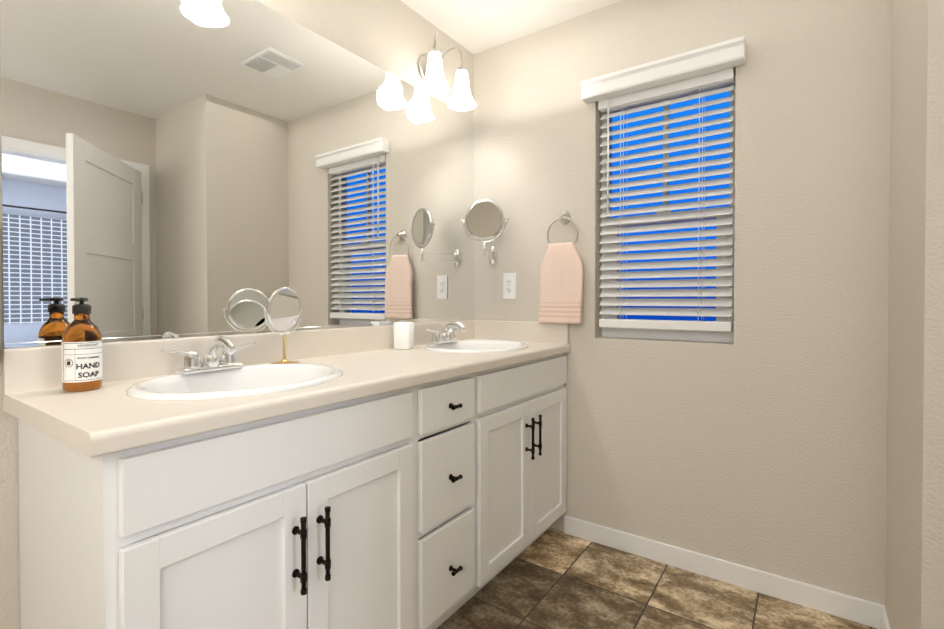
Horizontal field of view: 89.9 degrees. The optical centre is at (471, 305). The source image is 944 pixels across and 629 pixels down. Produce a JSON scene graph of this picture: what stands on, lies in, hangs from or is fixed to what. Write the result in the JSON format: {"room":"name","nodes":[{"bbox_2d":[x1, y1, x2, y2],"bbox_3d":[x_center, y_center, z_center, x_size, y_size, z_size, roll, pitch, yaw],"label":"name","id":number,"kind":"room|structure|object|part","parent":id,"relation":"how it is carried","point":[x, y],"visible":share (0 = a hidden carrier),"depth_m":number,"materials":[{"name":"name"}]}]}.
{"room":"bathroom","nodes":[
{"label":"bathroom","id":0,"kind":"room"},
{"bbox_2d":[0,0,473,628],"bbox_3d":[-1.011,-0.116,1.224,0.120,2.440,3.670,0,1,35],"label":"wall","id":1,"kind":"structure","parent":0,"point":[394,38],"depth_m":1.83,"materials":[{"name":"beige paint"}]},
{"bbox_2d":[0,0,473,343],"bbox_3d":[-0.520,-0.454,1.806,0.004,1.078,1.839,0,1,35],"label":"wall mirror","id":2,"kind":"object","parent":1,"relation":"attached to","point":[169,167],"visible":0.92,"depth_m":1.43,"materials":[{"name":"silver glass"}]},
{"bbox_2d":[2,320,473,391],"bbox_3d":[-0.514,0.139,1.807,0.019,0.100,1.842,0,1,35],"label":"backsplash","id":3,"kind":"structure","parent":1,"relation":"attached to","point":[23,369],"depth_m":1.30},
{"bbox_2d":[3,318,474,348],"bbox_3d":[-0.518,0.083,1.811,0.009,0.011,1.840,0,1,35],"label":"channel","id":4,"kind":"object","parent":1,"relation":"attached to","point":[48,343],"visible":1,"depth_m":1.40,"materials":[{"name":"silver metal"}]},
{"bbox_2d":[418,31,476,110],"bbox_3d":[-0.132,-1.081,2.177,0.204,0.269,0.340,0,1,35],"label":"sconce","id":5,"kind":"object","parent":1,"relation":"attached to","point":[431,73],"visible":1,"depth_m":2.18,"materials":[{"name":"white glass"}]},
{"bbox_3d":[-0.207,-1.113,2.229,0.022,0.124,0.124,0,1,35],"label":"plate","id":6,"kind":"part","parent":5,"relation":"part of","materials":[{"name":"silver metal"}]},
{"bbox_3d":[-0.163,-1.026,2.078,0.140,0.160,0.140,0,1,35],"label":"lamp shade","id":7,"kind":"part","parent":5,"relation":"part of","materials":[{"name":"white glass"}]},
{"bbox_3d":[-0.048,-1.027,2.241,0.140,0.160,0.140,0,1,35],"label":"lamp shade","id":8,"kind":"part","parent":5,"relation":"part of","materials":[{"name":"white glass"}]},
{"bbox_2d":[400,0,621,53],"bbox_3d":[1.546,-1.349,-0.196,5.920,0.060,4.320,0,1,35],"label":"ceiling","id":9,"kind":"structure","parent":0,"point":[474,26],"depth_m":2.20,"materials":[{"name":"white paint"}]},
{"bbox_2d":[437,528,875,628],"bbox_3d":[0.039,1.142,0.498,2.690,0.060,3.670,0,1,35],"label":"floor","id":10,"kind":"structure","parent":0,"point":[550,578],"depth_m":1.76,"materials":[{"name":"tile"}]},
{"bbox_2d":[18,348,569,628],"bbox_3d":[-0.277,0.663,1.662,0.582,0.870,1.817,0,1,35],"label":"bathroom vanity","id":11,"kind":"object","parent":10,"relation":"on","point":[369,477],"depth_m":1.08,"materials":[{"name":"white wood"}]},
{"bbox_2d":[3,344,569,459],"bbox_3d":[-0.293,0.209,1.652,0.560,0.038,1.842,0,1,35],"label":"countertop","id":12,"kind":"structure","parent":11,"relation":"on","point":[83,422],"depth_m":0.98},
{"bbox_2d":[61,298,102,391],"bbox_3d":[-0.905,0.089,1.099,0.073,0.214,0.073,0,1,35],"label":"soap bottle","id":13,"kind":"object","parent":12,"relation":"on","point":[81,345],"visible":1,"depth_m":1.07,"materials":[{"name":"orange glass"}]},
{"bbox_2d":[63,341,102,380],"bbox_3d":[-0.890,0.128,1.089,0.038,0.085,0.073,0,1,35],"label":"label","id":14,"kind":"object","parent":13,"relation":"attached to","point":[82,360],"depth_m":1.07,"materials":[{"name":"white paper"}]},
{"bbox_2d":[158,336,257,371],"bbox_3d":[-0.696,0.134,1.305,0.154,0.100,0.254,0,1,35],"label":"faucet","id":15,"kind":"object","parent":12,"relation":"on","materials":[{"name":"silver metal"}]},
{"bbox_2d":[100,356,381,411],"bbox_3d":[-0.583,0.264,1.226,0.424,0.165,0.516,0,1,35],"label":"sink","id":16,"kind":"object","parent":12,"relation":"in","point":[171,389],"depth_m":1.28,"materials":[{"name":"white ceramic"}]},
{"bbox_2d":[263,287,302,363],"bbox_3d":[-0.601,0.067,1.516,0.092,0.249,0.165,0,1,35],"label":"mirror","id":17,"kind":"object","parent":12,"relation":"on","point":[283,310],"visible":0.94,"depth_m":1.51,"materials":[{"name":"gold metal"}]},
{"bbox_3d":[-0.601,0.020,1.515,0.044,0.155,0.165,0,1,35],"label":"frame","id":18,"kind":"part","parent":17,"relation":"part of","materials":[{"name":"silver metal"}]},
{"bbox_3d":[-0.601,0.015,1.515,0.043,0.132,0.131,0,1,35],"label":"glass","id":19,"kind":"part","parent":17,"relation":"part of","materials":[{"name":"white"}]},
{"bbox_2d":[393,322,413,348],"bbox_3d":[-0.290,0.129,2.015,0.087,0.112,0.087,0,1,35],"label":"cup","id":20,"kind":"object","parent":12,"relation":"on","point":[403,335],"visible":1,"depth_m":1.98,"materials":[{"name":"white ceramic"}]},
{"bbox_2d":[422,320,469,343],"bbox_3d":[-0.089,0.124,2.167,0.154,0.100,0.254,0,1,35],"label":"faucet","id":21,"kind":"object","parent":12,"relation":"on","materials":[{"name":"silver metal"}]},
{"bbox_2d":[414,336,549,355],"bbox_3d":[0.025,0.254,2.088,0.424,0.165,0.516,0,1,35],"label":"sink","id":22,"kind":"object","parent":12,"relation":"in","point":[477,345],"depth_m":2.21,"materials":[{"name":"white ceramic"}]},
{"bbox_2d":[474,0,891,605],"bbox_3d":[0.751,-0.127,2.135,1.710,2.440,0.150,0,1,35],"label":"wall","id":23,"kind":"structure","parent":0,"point":[760,442],"depth_m":1.82,"materials":[{"name":"beige paint"}]},
{"bbox_2d":[461,199,508,265],"bbox_3d":[0.106,-0.359,2.346,0.233,0.304,0.242,0,1,35],"label":"magnifying mirror","id":24,"kind":"object","parent":23,"relation":"attached to","point":[485,219],"visible":1,"depth_m":2.28,"materials":[{"name":"silver metal"}]},
{"bbox_3d":[0.061,-0.412,2.282,0.173,0.176,0.069,0,1,35],"label":"wall mount magnifier glass","id":25,"kind":"part","parent":24,"relation":"part of","materials":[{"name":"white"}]},
{"bbox_2d":[503,273,515,298],"bbox_3d":[0.192,-0.099,2.432,0.073,0.134,0.009,0,1,35],"label":"duplex electrical outlet","id":26,"kind":"object","parent":23,"relation":"attached to","point":[509,285],"visible":1,"depth_m":2.43,"materials":[{"name":"white plastic"}]},
{"bbox_2d":[474,320,568,343],"bbox_3d":[0.238,0.132,2.393,0.533,0.100,0.019,0,1,35],"label":"backsplash","id":27,"kind":"structure","parent":23,"relation":"attached to","point":[505,330],"depth_m":2.37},
{"bbox_2d":[538,211,582,323],"bbox_3d":[0.422,-0.182,2.234,0.221,0.536,0.066,0,1,35],"label":"towel rail","id":28,"kind":"object","parent":23,"relation":"attached to","point":[561,285],"visible":1,"depth_m":2.21,"materials":[{"name":"pink fabric"}]},
{"bbox_2d":[602,75,735,342],"bbox_3d":[0.858,-0.393,2.099,0.564,1.088,0.070,0,1,35],"label":"window","id":29,"kind":"structure","parent":23,"relation":"in","point":[681,133],"depth_m":2.08,"materials":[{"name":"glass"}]},
{"bbox_2d":[581,36,745,331],"bbox_3d":[0.788,-0.450,2.003,0.639,1.108,0.136,0,1,35],"label":"window blind","id":30,"kind":"object","parent":29,"relation":"attached to","point":[701,69],"visible":0.96,"depth_m":2.00,"materials":[{"name":"white plastic"}]},
{"bbox_3d":[0.858,-0.393,2.099,0.564,1.088,0.070,0,1,35],"label":"vinyl window frame","id":31,"kind":"part","parent":29,"relation":"part of","materials":[{"name":"white plastic"}]},
{"bbox_2d":[564,515,885,628],"bbox_3d":[0.918,1.053,1.932,1.165,0.085,0.012,0,1,35],"label":"baseboard","id":32,"kind":"structure","parent":23,"relation":"attached to","point":[848,607],"depth_m":1.85,"materials":[{"name":"white wood"}]},
{"bbox_2d":[885,0,943,628],"bbox_3d":[1.582,-0.116,1.188,0.760,2.440,0.740,0,1,35],"label":"wall","id":33,"kind":"structure","parent":0,"point":[914,593],"depth_m":1.19,"materials":[{"name":"beige paint"}]},
{"bbox_2d":[881,607,890,628],"bbox_3d":[1.220,1.060,1.359,0.012,0.085,0.578,0,1,35],"label":"baseboard","id":34,"kind":"structure","parent":33,"relation":"attached to","point":[885,623],"depth_m":1.55,"materials":[{"name":"white"}]}
]}

